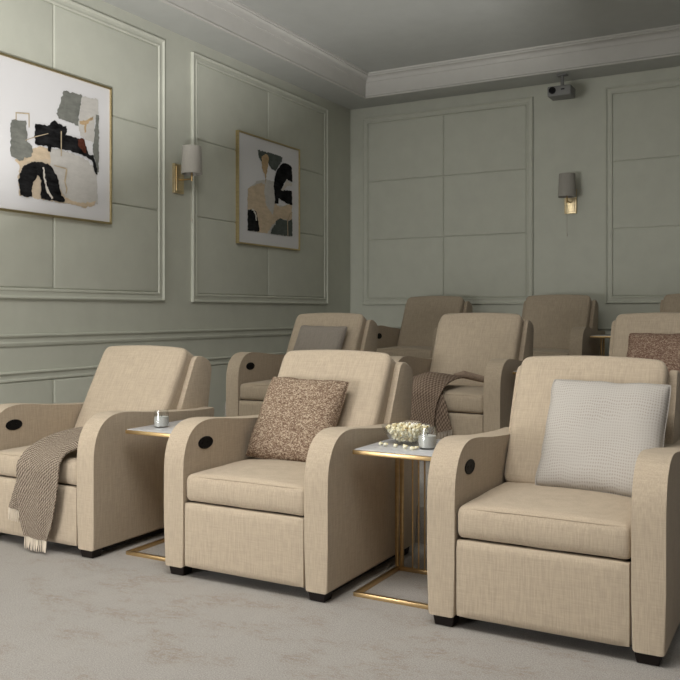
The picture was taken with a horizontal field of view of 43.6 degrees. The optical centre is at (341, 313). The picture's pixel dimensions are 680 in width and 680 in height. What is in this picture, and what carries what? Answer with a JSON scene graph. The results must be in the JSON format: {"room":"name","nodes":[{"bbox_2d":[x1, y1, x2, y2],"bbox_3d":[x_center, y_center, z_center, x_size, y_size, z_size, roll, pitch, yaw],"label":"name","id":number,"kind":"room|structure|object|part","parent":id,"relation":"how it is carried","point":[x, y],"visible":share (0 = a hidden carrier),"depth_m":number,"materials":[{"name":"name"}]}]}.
{"room":"home theater","nodes":[
{"label":"home theater","id":0,"kind":"room"},
{"bbox_2d":[0,0,349,371],"bbox_3d":[-2.433,-0.800,5.682,0.200,4.200,10.500,0,0,29],"label":"wall","id":1,"kind":"structure","parent":0,"point":[177,312],"depth_m":7.35,"materials":[{"name":"green paint"}]},
{"bbox_2d":[0,366,97,403],"bbox_3d":[-2.065,0.717,6.111,0.028,0.646,2.378,0,0,29],"label":"trim","id":2,"kind":"structure","parent":1,"relation":"attached to","point":[72,384],"depth_m":6.06,"materials":[{"name":"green paint"}]},
{"bbox_2d":[0,52,111,223],"bbox_3d":[-2.058,-1.220,6.100,0.046,1.053,1.107,0,0,29],"label":"framed picture","id":3,"kind":"object","parent":1,"relation":"attached to","point":[56,126],"visible":1,"depth_m":6.08,"materials":[{"name":"white paper"}]},
{"bbox_2d":[10,91,98,207],"bbox_3d":[-2.037,-1.211,6.106,0.015,0.846,0.825,0,0,29],"label":"painting","id":4,"kind":"object","parent":3,"relation":"attached to","point":[54,135],"depth_m":6.09,"materials":[{"name":"paper"}]},
{"bbox_2d":[0,0,164,300],"bbox_3d":[-2.065,-1.204,6.111,0.028,2.198,2.378,0,0,29],"label":"wall panel","id":5,"kind":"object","parent":1,"relation":"attached to","point":[42,257],"depth_m":6.53,"materials":[{"name":"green paint"}]},
{"bbox_2d":[0,327,293,346],"bbox_3d":[-2.333,0.180,5.626,0.030,0.084,10.100,0,0,29],"label":"trim","id":6,"kind":"structure","parent":1,"relation":"attached to","point":[6,340],"depth_m":6.79,"materials":[{"name":"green paint"}]},
{"bbox_2d":[172,145,201,221],"bbox_3d":[-1.304,-1.105,7.253,0.250,0.640,0.180,0,0,29],"label":"wall sconce","id":7,"kind":"object","parent":1,"relation":"attached to","point":[191,163],"visible":1,"depth_m":7.20,"materials":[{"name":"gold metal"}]},
{"bbox_3d":[-1.398,-1.160,7.305,0.033,0.250,0.124,0,0,29],"label":"plate","id":8,"kind":"part","parent":7,"relation":"part of","materials":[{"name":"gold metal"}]},
{"bbox_3d":[-1.326,-1.245,7.265,0.139,0.230,0.017,0,0,29],"label":"arm","id":9,"kind":"part","parent":7,"relation":"part of","materials":[{"name":"gold metal"}]},
{"bbox_3d":[-1.273,-1.308,7.236,0.180,0.235,0.180,0,0,29],"label":"lamp shade","id":10,"kind":"part","parent":7,"relation":"part of","materials":[{"name":"grey fabric"}]},
{"bbox_2d":[206,352,285,416],"bbox_3d":[-0.732,0.717,8.510,0.028,0.646,2.378,0,0,29],"label":"trim","id":11,"kind":"structure","parent":1,"relation":"attached to","point":[217,394],"depth_m":7.80,"materials":[{"name":"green paint"}]},
{"bbox_2d":[191,52,327,304],"bbox_3d":[-0.732,-1.204,8.510,0.028,2.198,2.378,0,0,29],"label":"wall panel","id":12,"kind":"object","parent":1,"relation":"attached to","point":[225,100],"depth_m":8.17,"materials":[{"name":"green paint"}]},
{"bbox_2d":[235,130,299,250],"bbox_3d":[-0.721,-1.202,8.510,0.044,1.068,1.104,0,0,29],"label":"framed picture","id":13,"kind":"object","parent":1,"relation":"attached to","point":[267,171],"visible":1,"depth_m":8.46,"materials":[{"name":"white paper"}]},
{"bbox_2d":[247,150,292,236],"bbox_3d":[-0.706,-1.204,8.511,0.007,0.819,0.810,0,0,29],"label":"painting","id":14,"kind":"object","parent":13,"relation":"attached to","point":[269,172],"depth_m":8.50,"materials":[{"name":"paper"}]},
{"bbox_2d":[0,531,679,679],"bbox_3d":[-0.085,1.250,1.549,8.320,0.100,5.555,0,0,29],"label":"floor","id":15,"kind":"structure","parent":0,"point":[65,614],"depth_m":3.17,"materials":[{"name":"carpet"}]},
{"bbox_2d":[0,345,213,558],"bbox_3d":[-1.336,0.694,4.808,0.872,1.012,1.038,0,0,29],"label":"recliner","id":16,"kind":"object","parent":15,"relation":"on","point":[110,494],"visible":0.84,"depth_m":4.48,"materials":[{"name":"beige fabric"}]},
{"bbox_2d":[0,445,76,484],"bbox_3d":[-1.440,0.781,4.620,0.642,0.151,0.608,0,0,29],"label":"seat cushion","id":17,"kind":"object","parent":16,"relation":"on","point":[10,455],"depth_m":4.42,"materials":[{"name":"beige fabric"}]},
{"bbox_3d":[-1.576,1.004,4.376,0.638,0.292,0.050,0,0,29],"label":"footrest panel","id":18,"kind":"part","parent":16,"relation":"part of","materials":[{"name":"beige fabric"}]},
{"bbox_3d":[-1.685,0.829,4.960,0.113,0.659,0.966,0,0,29],"label":"armrest","id":19,"kind":"part","parent":16,"relation":"part of","materials":[{"name":"beige fabric"}]},
{"bbox_2d":[8,427,82,552],"bbox_3d":[-1.436,0.892,4.427,0.455,0.592,0.402,0,0,29],"label":"throw blanket","id":20,"kind":"object","parent":16,"relation":"on","point":[34,495],"visible":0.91,"depth_m":4.28,"materials":[{"name":"beige fabric"}]},
{"bbox_3d":[-1.355,1.160,4.774,0.812,0.040,0.760,0,0,29],"label":"plate","id":21,"kind":"part","parent":16,"relation":"part of","materials":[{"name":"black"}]},
{"bbox_2d":[74,345,193,427],"bbox_3d":[-1.216,0.493,5.022,0.646,0.633,0.192,0,-29,29],"label":"cushion","id":22,"kind":"object","parent":16,"relation":"on","point":[126,377],"depth_m":4.96,"materials":[{"name":"beige fabric"}]},
{"bbox_3d":[-1.022,0.829,4.592,0.113,0.659,0.966,0,0,29],"label":"armrest","id":23,"kind":"part","parent":16,"relation":"part of","materials":[{"name":"beige fabric"}]},
{"bbox_2d":[125,420,182,561],"bbox_3d":[-0.805,0.887,4.350,0.376,0.625,0.450,0,0,29],"label":"side table","id":24,"kind":"object","parent":15,"relation":"on","point":[151,430],"visible":0.1,"depth_m":4.23,"materials":[{"name":"gold metal"}]},
{"bbox_3d":[-0.808,1.191,4.346,0.366,0.018,0.440,0,0,29],"label":"frame","id":25,"kind":"part","parent":24,"relation":"part of","materials":[{"name":"gold metal"}]},
{"bbox_2d":[154,415,168,426],"bbox_3d":[-0.914,0.531,4.323,0.080,0.087,0.080,0,0,29],"label":"candle jar","id":26,"kind":"object","parent":24,"relation":"on","point":[159,421],"visible":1,"depth_m":4.29,"materials":[{"name":"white glass"}]},
{"bbox_2d":[164,350,420,602],"bbox_3d":[-0.186,0.694,4.169,0.872,1.012,1.038,0,0,29],"label":"recliner","id":27,"kind":"object","parent":15,"relation":"on","point":[319,524],"visible":0.79,"depth_m":3.82,"materials":[{"name":"beige fabric"}]},
{"bbox_3d":[-0.535,0.829,4.322,0.113,0.659,0.966,0,0,29],"label":"armrest","id":28,"kind":"part","parent":27,"relation":"part of","materials":[{"name":"beige fabric"}]},
{"bbox_3d":[-0.426,1.004,3.737,0.638,0.292,0.050,0,0,29],"label":"footrest panel","id":29,"kind":"part","parent":27,"relation":"part of","materials":[{"name":"beige fabric"}]},
{"bbox_2d":[187,458,305,515],"bbox_3d":[-0.290,0.781,3.981,0.642,0.151,0.608,0,0,29],"label":"seat cushion","id":30,"kind":"object","parent":27,"relation":"on","point":[240,486],"depth_m":3.77,"materials":[{"name":"beige fabric"}]},
{"bbox_2d":[245,377,348,461],"bbox_3d":[-0.221,0.525,4.244,0.473,0.396,0.271,0,0,32],"label":"throw pillow","id":31,"kind":"object","parent":27,"relation":"on","point":[293,411],"visible":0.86,"depth_m":4.19,"materials":[{"name":"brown fabric"}]},
{"bbox_2d":[278,350,395,426],"bbox_3d":[-0.067,0.493,4.384,0.646,0.633,0.192,0,-29,29],"label":"cushion","id":32,"kind":"object","parent":27,"relation":"on","point":[371,376],"depth_m":4.30,"materials":[{"name":"beige fabric"}]},
{"bbox_3d":[0.128,0.829,3.953,0.113,0.659,0.966,0,0,29],"label":"armrest","id":33,"kind":"part","parent":27,"relation":"part of","materials":[{"name":"beige fabric"}]},
{"bbox_3d":[-0.205,1.160,4.135,0.812,0.040,0.760,0,0,29],"label":"plate","id":34,"kind":"part","parent":27,"relation":"part of","materials":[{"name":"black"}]},
{"bbox_2d":[353,437,440,609],"bbox_3d":[0.320,0.887,3.725,0.376,0.625,0.450,0,0,29],"label":"side table","id":35,"kind":"object","parent":15,"relation":"on","point":[399,453],"visible":0.43,"depth_m":3.87,"materials":[{"name":"gold metal"}]},
{"bbox_3d":[0.317,1.191,3.721,0.366,0.018,0.440,0,0,29],"label":"frame","id":36,"kind":"part","parent":35,"relation":"part of","materials":[{"name":"gold metal"}]},
{"bbox_3d":[0.263,0.889,3.992,0.016,0.585,0.016,0,0,29],"label":"leg","id":37,"kind":"part","parent":35,"relation":"part of","materials":[{"name":"gold metal"}]},
{"bbox_3d":[0.283,0.889,3.980,0.016,0.585,0.016,0,0,29],"label":"leg","id":38,"kind":"part","parent":35,"relation":"part of","materials":[{"name":"gold metal"}]},
{"bbox_3d":[0.331,0.889,3.955,0.007,0.585,0.008,0,0,-31],"label":"rod","id":39,"kind":"part","parent":35,"relation":"part of","materials":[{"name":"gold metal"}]},
{"bbox_3d":[0.358,0.889,3.940,0.007,0.585,0.008,0,0,29],"label":"rod","id":40,"kind":"part","parent":35,"relation":"part of","materials":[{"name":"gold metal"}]},
{"bbox_3d":[0.385,0.889,3.925,0.007,0.585,0.008,0,0,29],"label":"rod","id":41,"kind":"part","parent":35,"relation":"part of","materials":[{"name":"gold metal"}]},
{"bbox_2d":[418,433,436,447],"bbox_3d":[0.367,0.529,3.632,0.085,0.092,0.085,0,0,29],"label":"candle jar","id":42,"kind":"object","parent":35,"relation":"on","point":[427,440],"visible":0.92,"depth_m":3.60,"materials":[{"name":"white glass"}]},
{"bbox_3d":[0.293,0.534,3.769,0.232,0.081,0.232,0,0,29],"label":"bowl","id":43,"kind":"object","parent":35,"relation":"on","visible":0},
{"bbox_2d":[385,422,429,441],"bbox_3d":[0.292,0.525,3.769,0.197,0.081,0.201,0,0,29],"label":"popcorn","id":44,"kind":"object","parent":43,"relation":"in","point":[409,432],"visible":0.94,"depth_m":3.72,"materials":[{"name":"beige food"}]},
{"bbox_2d":[427,355,679,665],"bbox_3d":[0.964,0.694,3.530,0.872,1.012,1.038,0,0,29],"label":"recliner","id":45,"kind":"object","parent":15,"relation":"on","point":[505,548],"visible":0.87,"depth_m":3.14,"materials":[{"name":"beige fabric"}]},
{"bbox_3d":[0.615,0.829,3.683,0.113,0.659,0.966,0,0,29],"label":"armrest","id":46,"kind":"part","parent":45,"relation":"part of","materials":[{"name":"beige fabric"}]},
{"bbox_3d":[0.724,1.004,3.098,0.638,0.292,0.050,0,0,29],"label":"footrest panel","id":47,"kind":"part","parent":45,"relation":"part of","materials":[{"name":"beige fabric"}]},
{"bbox_2d":[458,482,631,558],"bbox_3d":[0.860,0.781,3.342,0.642,0.151,0.608,0,0,29],"label":"seat cushion","id":48,"kind":"object","parent":45,"relation":"on","point":[528,518],"depth_m":3.13,"materials":[{"name":"beige fabric"}]},
{"bbox_2d":[504,355,668,482],"bbox_3d":[1.083,0.493,3.745,0.646,0.633,0.192,0,-29,29],"label":"cushion","id":49,"kind":"object","parent":45,"relation":"on","point":[536,374],"depth_m":3.76,"materials":[{"name":"beige fabric"}]},
{"bbox_2d":[535,379,670,496],"bbox_3d":[1.079,0.504,3.519,0.498,0.436,0.278,0,0,33],"label":"throw pillow","id":50,"kind":"object","parent":45,"relation":"on","point":[596,432],"visible":0.87,"depth_m":3.47,"materials":[{"name":"white fabric"}]},
{"bbox_3d":[1.278,0.829,3.314,0.113,0.659,0.966,0,0,29],"label":"armrest","id":51,"kind":"part","parent":45,"relation":"part of","materials":[{"name":"beige fabric"}]},
{"bbox_2d":[102,0,679,109],"bbox_3d":[1.116,-2.655,3.710,7.920,0.490,10.100,0,0,29],"label":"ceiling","id":52,"kind":"structure","parent":0,"point":[157,12],"depth_m":8.35,"materials":[{"name":"grey paint"}]},
{"bbox_2d":[159,0,679,98],"bbox_3d":[1.123,-2.540,3.723,7.150,0.260,9.330,0,0,29],"label":"crown molding","id":53,"kind":"structure","parent":52,"relation":"attached to","point":[232,17],"depth_m":8.40,"materials":[{"name":"white paint"}]},
{"bbox_2d":[547,73,574,100],"bbox_3d":[2.206,-2.289,8.530,0.236,0.241,0.214,0,0,29],"label":"projector","id":54,"kind":"object","parent":52,"relation":"hanging from","point":[562,92],"visible":1,"depth_m":8.48,"materials":[{"name":"grey plastic"}]},
{"bbox_2d":[415,460,429,543],"bbox_3d":[1.817,1.151,4.973,7.920,0.299,2.280,0,0,29],"label":"floor","id":55,"kind":"structure","parent":0,"point":[421,463],"depth_m":4.47,"materials":[{"name":"carpet"}]},
{"bbox_2d":[226,313,377,416],"bbox_3d":[-0.255,0.495,6.792,0.872,1.012,1.038,0,0,29],"label":"recliner","id":56,"kind":"object","parent":55,"relation":"on","point":[249,375],"visible":0.38,"depth_m":6.79,"materials":[{"name":"beige fabric"}]},
{"bbox_3d":[-0.495,0.805,6.360,0.638,0.292,0.050,0,0,29],"label":"footrest panel","id":57,"kind":"part","parent":56,"relation":"part of","materials":[{"name":"beige fabric"}]},
{"bbox_3d":[-0.605,0.629,6.944,0.113,0.659,0.966,0,0,29],"label":"armrest","id":58,"kind":"part","parent":56,"relation":"part of","materials":[{"name":"beige fabric"}]},
{"bbox_2d":[240,379,271,400],"bbox_3d":[-0.360,0.582,6.604,0.642,0.151,0.608,0,0,29],"label":"seat cushion","id":59,"kind":"object","parent":56,"relation":"on","point":[250,389],"depth_m":6.45,"materials":[{"name":"beige fabric"}]},
{"bbox_2d":[293,325,346,350],"bbox_3d":[-0.196,0.284,6.837,0.442,0.385,0.259,0,0,29],"label":"throw pillow","id":60,"kind":"object","parent":56,"relation":"on","point":[309,337],"visible":0.48,"depth_m":6.82,"materials":[{"name":"grey fabric"}]},
{"bbox_2d":[286,313,366,352],"bbox_3d":[-0.136,0.294,7.006,0.646,0.633,0.192,0,-29,29],"label":"cushion","id":61,"kind":"object","parent":56,"relation":"on","point":[356,324],"depth_m":6.96,"materials":[{"name":"beige fabric"}]},
{"bbox_2d":[391,312,533,438],"bbox_3d":[0.894,0.495,6.153,0.872,1.012,1.038,0,0,29],"label":"recliner","id":62,"kind":"object","parent":55,"relation":"on","point":[493,346],"visible":0.62,"depth_m":6.20,"materials":[{"name":"beige fabric"}]},
{"bbox_3d":[0.545,0.629,6.306,0.113,0.659,0.966,0,0,29],"label":"armrest","id":63,"kind":"part","parent":62,"relation":"part of","materials":[{"name":"beige fabric"}]},
{"bbox_2d":[410,371,483,438],"bbox_3d":[0.755,0.628,5.872,0.612,0.463,0.553,0,0,29],"label":"throw blanket","id":64,"kind":"object","parent":62,"relation":"on","point":[428,405],"visible":0.73,"depth_m":5.68,"materials":[{"name":"brown fabric"}]},
{"bbox_3d":[0.655,0.805,5.721,0.638,0.292,0.050,0,0,29],"label":"footrest panel","id":65,"kind":"part","parent":62,"relation":"part of","materials":[{"name":"beige fabric"}]},
{"bbox_2d":[441,385,482,413],"bbox_3d":[0.790,0.582,5.965,0.642,0.151,0.608,0,0,29],"label":"seat cushion","id":66,"kind":"object","parent":62,"relation":"on","point":[460,399],"depth_m":5.64,"materials":[{"name":"beige fabric"}]},
{"bbox_2d":[430,312,523,386],"bbox_3d":[1.014,0.294,6.368,0.646,0.633,0.192,0,-29,29],"label":"cushion","id":67,"kind":"object","parent":62,"relation":"on","point":[467,342],"depth_m":6.30,"materials":[{"name":"beige fabric"}]},
{"bbox_3d":[1.209,0.629,5.937,0.113,0.659,0.966,0,0,29],"label":"armrest","id":68,"kind":"part","parent":62,"relation":"part of","materials":[{"name":"beige fabric"}]},
{"bbox_2d":[609,312,679,356],"bbox_3d":[2.045,0.495,5.514,0.872,1.012,1.038,0,0,29],"label":"recliner","id":69,"kind":"object","parent":55,"relation":"on","point":[654,322],"visible":0.17,"depth_m":5.81,"materials":[{"name":"beige fabric"}]},
{"bbox_2d":[626,333,679,371],"bbox_3d":[2.085,0.315,5.548,0.450,0.376,0.259,0,0,31],"label":"throw pillow","id":70,"kind":"object","parent":69,"relation":"on","point":[665,348],"visible":0.51,"depth_m":5.56,"materials":[{"name":"brown fabric"}]},
{"bbox_2d":[236,0,679,71],"bbox_3d":[1.123,-2.785,3.723,7.150,0.230,9.330,0,0,29],"label":"ceiling","id":71,"kind":"structure","parent":0,"point":[372,35],"depth_m":7.77,"materials":[{"name":"grey paint"}]},
{"bbox_2d":[350,66,679,355],"bbox_3d":[3.617,-0.800,8.212,7.920,4.200,0.200,0,0,29],"label":"wall","id":72,"kind":"structure","parent":0,"point":[568,134],"depth_m":8.86,"materials":[{"name":"green paint"}]},
{"bbox_2d":[362,97,532,304],"bbox_3d":[1.133,-1.198,9.461,2.031,2.185,0.028,0,0,29],"label":"wall panel","id":73,"kind":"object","parent":72,"relation":"attached to","point":[488,137],"depth_m":9.43,"materials":[{"name":"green paint"}]},
{"bbox_2d":[387,326,610,334],"bbox_3d":[3.574,0.180,8.104,7.890,0.084,0.030,0,0,29],"label":"trim","id":74,"kind":"structure","parent":72,"relation":"attached to","point":[607,330],"depth_m":8.61,"materials":[{"name":"green paint"}]},
{"bbox_2d":[558,173,576,235],"bbox_3d":[2.311,-1.105,8.680,0.180,0.640,0.250,0,0,29],"label":"wall sconce","id":75,"kind":"object","parent":72,"relation":"attached to","point":[567,190],"visible":1,"depth_m":8.61,"materials":[{"name":"grey fabric"}]},
{"bbox_3d":[2.294,-1.308,8.649,0.180,0.235,0.180,0,0,29],"label":"lamp shade","id":76,"kind":"part","parent":75,"relation":"part of","materials":[{"name":"grey fabric"}]},
{"bbox_3d":[2.364,-1.160,8.774,0.124,0.250,0.033,0,0,29],"label":"plate","id":77,"kind":"part","parent":75,"relation":"part of","materials":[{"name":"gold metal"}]},
{"bbox_2d":[605,78,679,303],"bbox_3d":[3.557,-1.198,8.115,2.030,2.185,0.028,0,0,29],"label":"trim","id":78,"kind":"structure","parent":72,"relation":"attached to","point":[642,120],"depth_m":8.44,"materials":[{"name":"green paint"}]},
{"bbox_3d":[2.969,1.059,7.047,7.920,0.482,2.465,0,0,29],"label":"floor","id":79,"kind":"structure","parent":0,"visible":0},
{"bbox_2d":[377,296,472,358],"bbox_3d":[0.839,0.312,8.795,0.872,1.012,1.038,0,0,29],"label":"recliner","id":80,"kind":"object","parent":79,"relation":"on","point":[416,337],"visible":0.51,"depth_m":8.92,"materials":[{"name":"beige fabric"}]},
{"bbox_3d":[0.490,0.447,8.948,0.113,0.659,0.966,0,0,29],"label":"armrest","id":81,"kind":"part","parent":80,"relation":"part of","materials":[{"name":"beige fabric"}]},
{"bbox_2d":[377,346,431,358],"bbox_3d":[0.735,0.399,8.607,0.642,0.151,0.608,0,0,29],"label":"seat cushion","id":82,"kind":"object","parent":80,"relation":"on","point":[425,352],"depth_m":8.35,"materials":[{"name":"beige fabric"}]},
{"bbox_2d":[397,296,464,345],"bbox_3d":[0.959,0.111,9.010,0.646,0.633,0.192,0,-29,29],"label":"cushion","id":83,"kind":"object","parent":80,"relation":"on","point":[422,314],"depth_m":8.97,"materials":[{"name":"beige fabric"}]},
{"bbox_3d":[1.153,0.447,8.579,0.113,0.659,0.966,0,0,29],"label":"armrest","id":84,"kind":"part","parent":80,"relation":"part of","materials":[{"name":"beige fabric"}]},
{"bbox_2d":[522,294,604,355],"bbox_3d":[1.989,0.312,8.156,0.872,1.012,1.038,0,0,29],"label":"recliner","id":85,"kind":"object","parent":79,"relation":"on","point":[563,324],"visible":0.44,"depth_m":8.25,"materials":[{"name":"beige fabric"}]},
{"bbox_2d":[533,348,568,355],"bbox_3d":[1.885,0.399,7.968,0.642,0.151,0.608,0,0,29],"label":"seat cushion","id":86,"kind":"object","parent":85,"relation":"on","point":[536,351],"depth_m":7.69,"materials":[{"name":"beige fabric"}]},
{"bbox_3d":[2.304,0.447,7.941,0.113,0.659,0.966,0,0,29],"label":"armrest","id":87,"kind":"part","parent":85,"relation":"part of","materials":[{"name":"beige fabric"}]},
{"bbox_2d":[590,335,610,355],"bbox_3d":[2.495,0.505,7.713,0.376,0.625,0.450,0,0,29],"label":"side table","id":88,"kind":"object","parent":79,"relation":"on","point":[591,336],"visible":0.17,"depth_m":7.96,"materials":[{"name":"gold metal"}]},
{"bbox_3d":[2.438,0.507,7.979,0.016,0.585,0.016,0,0,29],"label":"leg","id":89,"kind":"part","parent":88,"relation":"part of","materials":[{"name":"gold metal"}]},
{"bbox_3d":[2.459,0.507,7.968,0.016,0.585,0.016,0,0,29],"label":"leg","id":90,"kind":"part","parent":88,"relation":"part of","materials":[{"name":"gold metal"}]},
{"bbox_2d":[660,294,679,311],"bbox_3d":[3.139,0.312,7.518,0.872,1.012,1.038,0,0,29],"label":"recliner","id":91,"kind":"object","parent":79,"relation":"on","point":[671,302],"visible":0.09,"depth_m":7.88,"materials":[{"name":"beige fabric"}]}
]}

